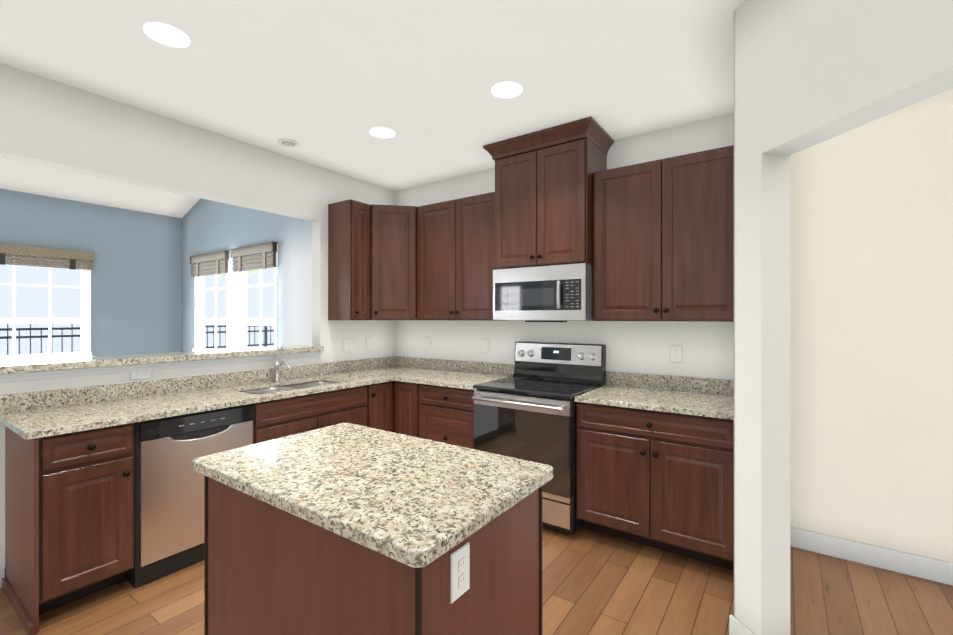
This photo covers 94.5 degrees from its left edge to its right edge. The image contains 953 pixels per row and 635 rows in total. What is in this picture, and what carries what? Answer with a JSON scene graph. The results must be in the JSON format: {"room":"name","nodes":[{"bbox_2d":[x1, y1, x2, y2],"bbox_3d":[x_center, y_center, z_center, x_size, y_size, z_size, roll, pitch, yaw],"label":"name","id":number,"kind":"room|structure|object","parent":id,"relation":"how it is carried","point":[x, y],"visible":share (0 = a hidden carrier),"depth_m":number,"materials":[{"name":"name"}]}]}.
{"room":"kitchen","nodes":[
{"label":"kitchen","id":0,"kind":"room"},
{"bbox_2d":[0,188,181,356],"bbox_3d":[-5.877,-0.675,3.557,0.120,4.200,6.420,0,0,35],"label":"wall","id":1,"kind":"structure","parent":0,"point":[136,289],"depth_m":5.48,"materials":[{"name":"blue paint"}]},
{"bbox_2d":[0,257,92,361],"bbox_3d":[-4.902,-0.121,4.895,0.144,1.292,0.970,0,0,35],"label":"dining room window","id":2,"kind":"structure","parent":1,"relation":"in","point":[84,320],"depth_m":5.00,"materials":[{"name":"white"}]},
{"bbox_2d":[0,244,94,269],"bbox_3d":[-4.845,-0.295,4.854,0.050,0.960,0.970,0,0,35],"label":"window shade","id":3,"kind":"object","parent":2,"relation":"attached to","point":[22,253],"visible":1,"depth_m":4.90,"materials":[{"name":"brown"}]},
{"bbox_2d":[0,157,199,217],"bbox_3d":[-4.519,-1.666,2.532,3.280,0.601,6.300,0,0,35],"label":"ceiling","id":4,"kind":"structure","parent":0,"point":[19,176],"depth_m":5.02,"materials":[{"name":"white paint"}]},
{"bbox_2d":[0,63,394,567],"bbox_3d":[-2.926,0.041,1.842,0.120,2.768,7.000,0,0,35],"label":"wall","id":5,"kind":"structure","parent":0,"point":[46,122],"depth_m":2.99,"materials":[{"name":"beige paint"}]},
{"bbox_2d":[130,370,151,379],"bbox_3d":[-2.156,0.360,2.829,0.008,0.072,0.115,0,0,35],"label":"outlet","id":6,"kind":"object","parent":5,"relation":"attached to","point":[141,374],"visible":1,"depth_m":2.82,"materials":[{"name":"white plastic"}]},
{"bbox_2d":[0,351,321,587],"bbox_3d":[-2.011,0.861,3.137,0.168,1.128,1.997,0,0,35],"label":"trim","id":7,"kind":"structure","parent":5,"relation":"attached to","point":[58,373],"depth_m":2.78,"materials":[{"name":"white paint"}]},
{"bbox_2d":[0,345,323,373],"bbox_3d":[-2.057,0.275,3.159,0.332,0.040,2.014,0,0,35],"label":"bar","id":8,"kind":"object","parent":7,"relation":"on","point":[49,365],"visible":1,"depth_m":2.81,"materials":[{"name":"beige stone"}]},
{"bbox_2d":[343,339,352,351],"bbox_3d":[-1.214,0.265,4.171,0.009,0.122,0.118,0,0,35],"label":"light switch","id":9,"kind":"object","parent":5,"relation":"attached to","point":[347,345],"visible":1,"depth_m":4.17,"materials":[{"name":"white plastic"}]},
{"bbox_2d":[328,199,369,319],"bbox_3d":[-1.134,-0.500,3.977,0.356,1.050,0.223,0,0,35],"label":"upper cabinet","id":10,"kind":"object","parent":5,"relation":"attached to","point":[349,259],"visible":1,"depth_m":3.89,"materials":[{"name":"brown wood"}]},
{"bbox_2d":[366,337,371,348],"bbox_3d":[-1.067,0.257,4.381,0.008,0.115,0.072,0,0,35],"label":"electrical outlet","id":11,"kind":"object","parent":5,"relation":"attached to","point":[368,343],"visible":1,"depth_m":4.38,"materials":[{"name":"white plastic"}]},
{"bbox_2d":[182,198,311,351],"bbox_3d":[-2.676,-0.675,5.160,3.280,4.200,0.120,0,0,35],"label":"wall","id":12,"kind":"structure","parent":0,"point":[209,226],"depth_m":4.94,"materials":[{"name":"blue paint"}]},
{"bbox_2d":[192,252,229,350],"bbox_3d":[-3.320,-0.131,5.575,0.940,1.312,0.144,0,0,35],"label":"dining room window","id":13,"kind":"structure","parent":12,"relation":"in","point":[201,321],"depth_m":5.78,"materials":[{"name":"white"}]},
{"bbox_2d":[190,250,228,333],"bbox_3d":[-3.360,-0.292,5.517,0.930,1.015,0.050,0,0,35],"label":"window shade","id":14,"kind":"object","parent":13,"relation":"attached to","point":[212,263],"visible":1,"depth_m":5.48,"materials":[{"name":"grey fabric"}]},
{"bbox_2d":[236,244,277,348],"bbox_3d":[-2.456,-0.131,4.969,0.900,1.312,0.144,0,0,35],"label":"dining room window","id":15,"kind":"structure","parent":12,"relation":"in","point":[243,321],"depth_m":5.11,"materials":[{"name":"white"}]},
{"bbox_2d":[231,242,276,335],"bbox_3d":[-2.496,-0.292,4.912,0.890,1.015,0.050,0,0,35],"label":"window shade","id":16,"kind":"object","parent":15,"relation":"attached to","point":[256,257],"visible":0.98,"depth_m":4.88,"materials":[{"name":"grey fabric"}]},
{"bbox_2d":[0,0,745,190],"bbox_3d":[-0.339,-1.369,0.133,6.320,0.050,7.170,0,0,35],"label":"ceiling","id":17,"kind":"structure","parent":0,"point":[328,84],"depth_m":2.37,"materials":[{"name":"white paint"}]},
{"bbox_2d":[143,22,189,47],"bbox_3d":[-1.470,-1.340,2.091,0.184,0.006,0.184,0,0,35],"label":"recessed light","id":18,"kind":"object","parent":17,"relation":"in","point":[167,34],"visible":1,"depth_m":2.08,"materials":[{"name":"white"}]},
{"bbox_2d":[278,139,298,146],"bbox_3d":[-1.445,-1.338,3.381,0.150,0.030,0.150,0,0,35],"label":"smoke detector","id":19,"kind":"object","parent":17,"relation":"in","point":[288,142],"visible":1,"depth_m":3.36,"materials":[{"name":"beige plastic"}]},
{"bbox_2d":[369,127,394,137],"bbox_3d":[-0.683,-1.340,3.195,0.184,0.006,0.184,0,0,35],"label":"recessed light","id":20,"kind":"object","parent":17,"relation":"in","point":[381,132],"visible":1,"depth_m":3.18,"materials":[{"name":"white"}]},
{"bbox_2d":[491,82,521,97],"bbox_3d":[0.179,-1.340,2.596,0.184,0.006,0.184,0,0,35],"label":"recessed light","id":21,"kind":"object","parent":17,"relation":"in","point":[506,89],"visible":1,"depth_m":2.59,"materials":[{"name":"white"}]},
{"bbox_2d":[0,524,952,634],"bbox_3d":[-1.731,1.449,1.108,9.720,0.050,7.170,0,0,35],"label":"floor","id":22,"kind":"structure","parent":0,"point":[596,583],"depth_m":2.22,"materials":[{"name":"brown wood"}]},
{"bbox_2d":[2,423,133,634],"bbox_3d":[-2.129,0.984,2.298,0.658,0.882,0.394,0,0,35],"label":"base cabinet","id":23,"kind":"object","parent":22,"relation":"on","point":[69,517],"visible":0.96,"depth_m":2.12,"materials":[{"name":"brown wood"}]},
{"bbox_2d":[125,404,252,588],"bbox_3d":[-1.843,0.987,2.719,0.639,0.876,0.612,0,0,35],"label":"dishwasher","id":24,"kind":"object","parent":22,"relation":"on","point":[168,510],"visible":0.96,"depth_m":2.43,"materials":[{"name":"silver metal"}]},
{"bbox_2d":[251,385,366,443],"bbox_3d":[-1.390,0.984,3.352,0.658,0.882,0.932,0,0,35],"label":"base cabinet","id":25,"kind":"object","parent":22,"relation":"on","point":[277,418],"visible":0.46,"depth_m":3.12,"materials":[{"name":"brown wood"}]},
{"bbox_2d":[204,475,541,634],"bbox_3d":[-0.368,0.981,1.519,1.022,0.888,0.621,0,0,35],"label":"base cabinet","id":26,"kind":"object","parent":22,"relation":"on","point":[269,569],"visible":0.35,"depth_m":1.26,"materials":[{"name":"brown wood"}]},
{"bbox_2d":[192,423,552,567],"bbox_3d":[-0.372,0.517,1.514,1.090,0.037,0.675,0,0,35],"label":"countertop","id":27,"kind":"structure","parent":26,"relation":"on","point":[413,501],"depth_m":1.33,"materials":[{"name":"beige stone"}]},
{"bbox_2d":[450,542,469,603],"bbox_3d":[-0.039,0.637,1.101,0.008,0.120,0.074,0,0,35],"label":"outlet","id":28,"kind":"object","parent":26,"relation":"attached to","point":[459,571],"visible":1,"depth_m":1.09,"materials":[{"name":"white plastic"}]},
{"bbox_2d":[366,381,419,437],"bbox_3d":[-0.757,0.984,4.036,0.908,0.882,0.912,0,0,35],"label":"base cabinet","id":29,"kind":"object","parent":22,"relation":"on","point":[392,406],"visible":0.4,"depth_m":3.70,"materials":[{"name":"brown wood"}]},
{"bbox_2d":[0,358,435,439],"bbox_3d":[-1.423,0.475,3.303,0.660,0.133,2.878,0,0,35],"label":"countertop","id":30,"kind":"structure","parent":29,"relation":"on","point":[34,415],"depth_m":2.71,"materials":[{"name":"beige stone"}]},
{"bbox_2d":[274,347,291,381],"bbox_3d":[-1.518,0.372,3.480,0.218,0.274,0.081,0,0,35],"label":"chrome faucet","id":31,"kind":"object","parent":30,"relation":"on","point":[277,364],"visible":1,"depth_m":3.50,"materials":[{"name":"silver metal"}]},
{"bbox_2d":[239,381,338,393],"bbox_3d":[-1.389,0.639,3.347,0.472,0.191,0.842,0,0,35],"label":"sink","id":32,"kind":"object","parent":30,"relation":"in","point":[287,387],"visible":0.04,"depth_m":3.46,"materials":[{"name":"silver metal"}]},
{"bbox_2d":[368,356,423,363],"bbox_3d":[-0.786,0.476,4.212,0.420,0.133,0.658,0,0,35],"label":"backsplash","id":33,"kind":"structure","parent":29,"relation":"on","point":[382,360],"depth_m":4.52,"materials":[{"name":"beige stone"}]},
{"bbox_2d":[396,359,514,389],"bbox_3d":[-0.162,0.475,3.781,0.856,0.133,0.647,0,0,35],"label":"countertop","id":34,"kind":"structure","parent":29,"relation":"on","point":[438,372],"depth_m":3.95,"materials":[{"name":"beige stone"}]},
{"bbox_2d":[419,384,473,448],"bbox_3d":[-0.063,0.984,3.704,0.607,0.882,0.658,0,0,35],"label":"base cabinet","id":35,"kind":"object","parent":22,"relation":"on","point":[446,414],"visible":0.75,"depth_m":3.46,"materials":[{"name":"brown wood"}]},
{"bbox_2d":[472,341,605,534],"bbox_3d":[0.463,0.815,3.261,0.753,1.220,0.745,0,0,35],"label":"range","id":36,"kind":"object","parent":22,"relation":"on","point":[526,410],"visible":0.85,"depth_m":3.04,"materials":[{"name":"silver"}]},
{"bbox_2d":[576,402,733,570],"bbox_3d":[1.188,0.984,2.826,0.925,0.882,0.656,0,0,35],"label":"base cabinet","id":37,"kind":"object","parent":22,"relation":"on","point":[663,481],"visible":0.88,"depth_m":2.56,"materials":[{"name":"brown wood"}]},
{"bbox_2d":[574,371,733,419],"bbox_3d":[1.193,0.475,2.833,0.926,0.133,0.649,0,0,35],"label":"countertop","id":38,"kind":"structure","parent":37,"relation":"on","point":[706,397],"depth_m":2.88,"materials":[{"name":"beige stone"}]},
{"bbox_2d":[395,113,733,384],"bbox_3d":[0.481,0.041,3.801,3.450,2.768,0.120,0,0,35],"label":"wall","id":39,"kind":"structure","parent":0,"point":[642,347],"depth_m":3.31,"materials":[{"name":"beige paint"}]},
{"bbox_2d":[370,204,417,319],"bbox_3d":[-0.794,-0.500,4.238,0.612,1.050,0.621,0,0,35],"label":"upper cabinet","id":40,"kind":"object","parent":39,"relation":"attached to","point":[393,262],"visible":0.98,"depth_m":4.00,"materials":[{"name":"brown wood"}]},
{"bbox_2d":[425,337,429,348],"bbox_3d":[-0.494,0.257,4.406,0.072,0.115,0.008,0,0,35],"label":"electrical outlet","id":41,"kind":"object","parent":39,"relation":"attached to","point":[427,342],"visible":1,"depth_m":4.40,"materials":[{"name":"white plastic"}]},
{"bbox_2d":[417,192,508,320],"bbox_3d":[-0.100,-0.500,3.913,0.907,1.050,0.356,0,0,35],"label":"upper cabinet","id":42,"kind":"object","parent":39,"relation":"attached to","point":[455,253],"visible":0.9,"depth_m":3.78,"materials":[{"name":"brown wood"}]},
{"bbox_2d":[482,339,488,351],"bbox_3d":[0.083,0.257,4.001,0.072,0.115,0.008,0,0,35],"label":"electrical outlet","id":43,"kind":"object","parent":39,"relation":"attached to","point":[485,345],"visible":1,"depth_m":4.00,"materials":[{"name":"white plastic"}]},
{"bbox_2d":[483,117,613,269],"bbox_3d":[0.547,-0.858,3.382,0.872,0.965,0.484,0,0,35],"label":"upper cabinet","id":44,"kind":"object","parent":39,"relation":"attached to","point":[543,197],"visible":0.96,"depth_m":3.19,"materials":[{"name":"brown wood"}]},
{"bbox_2d":[493,263,592,321],"bbox_3d":[0.547,-0.169,3.382,0.753,0.407,0.483,0,0,35],"label":"microwave","id":45,"kind":"object","parent":44,"relation":"attached to","point":[558,293],"visible":1,"depth_m":3.19,"materials":[{"name":"silver metal"}]},
{"bbox_2d":[593,145,733,321],"bbox_3d":[1.274,-0.500,2.950,0.925,1.050,0.356,0,0,35],"label":"upper cabinet","id":46,"kind":"object","parent":39,"relation":"attached to","point":[663,239],"visible":0.94,"depth_m":2.81,"materials":[{"name":"brown wood"}]},
{"bbox_2d":[671,346,681,362],"bbox_3d":[1.397,0.257,3.079,0.072,0.115,0.008,0,0,35],"label":"electrical outlet","id":47,"kind":"object","parent":39,"relation":"attached to","point":[676,353],"visible":1,"depth_m":3.08,"materials":[{"name":"white plastic"}]},
{"bbox_2d":[734,0,952,634],"bbox_3d":[0.222,0.040,-0.365,1.150,2.768,7.000,0,0,35],"label":"wall","id":48,"kind":"structure","parent":0,"point":[809,73],"depth_m":1.79,"materials":[{"name":"beige paint"}]},
{"bbox_2d":[790,88,952,562],"bbox_3d":[3.039,0.041,2.068,2.730,2.768,0.120,0,0,35],"label":"wall","id":49,"kind":"structure","parent":0,"point":[871,333],"depth_m":2.51,"materials":[{"name":"beige paint"}]},
{"bbox_2d":[729,527,952,634],"bbox_3d":[2.589,1.367,1.528,2.888,0.115,1.279,0,0,35],"label":"baseboard","id":50,"kind":"structure","parent":49,"relation":"attached to","point":[906,563],"depth_m":2.50,"materials":[{"name":"white wood"}]},
{"label":"outside","id":51,"kind":"structure","parent":0,"visible":0},
{"bbox_2d":[0,255,273,355],"bbox_3d":[-6.585,-1.574,8.713,18.000,14.000,28.050,0,0,35],"label":"sky","id":52,"kind":"structure","parent":51,"point":[31,301],"depth_m":14.35,"materials":[{"name":"white"}]},
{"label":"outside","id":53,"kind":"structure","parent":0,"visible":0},
{"bbox_2d":[0,324,273,354],"bbox_3d":[-8.493,0.742,11.217,0.080,1.270,14.040,0,0,35],"label":"fence","id":54,"kind":"object","parent":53,"point":[72,328],"visible":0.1,"depth_m":10.05,"materials":[{"name":"grey metal"}]},
{"bbox_2d":[214,269,262,277],"bbox_3d":[-9.474,-3.373,15.044,3.804,4.000,6.100,0,0,35],"label":"tree","id":55,"kind":"object","parent":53,"point":[249,272],"depth_m":15.73,"materials":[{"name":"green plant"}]}
]}

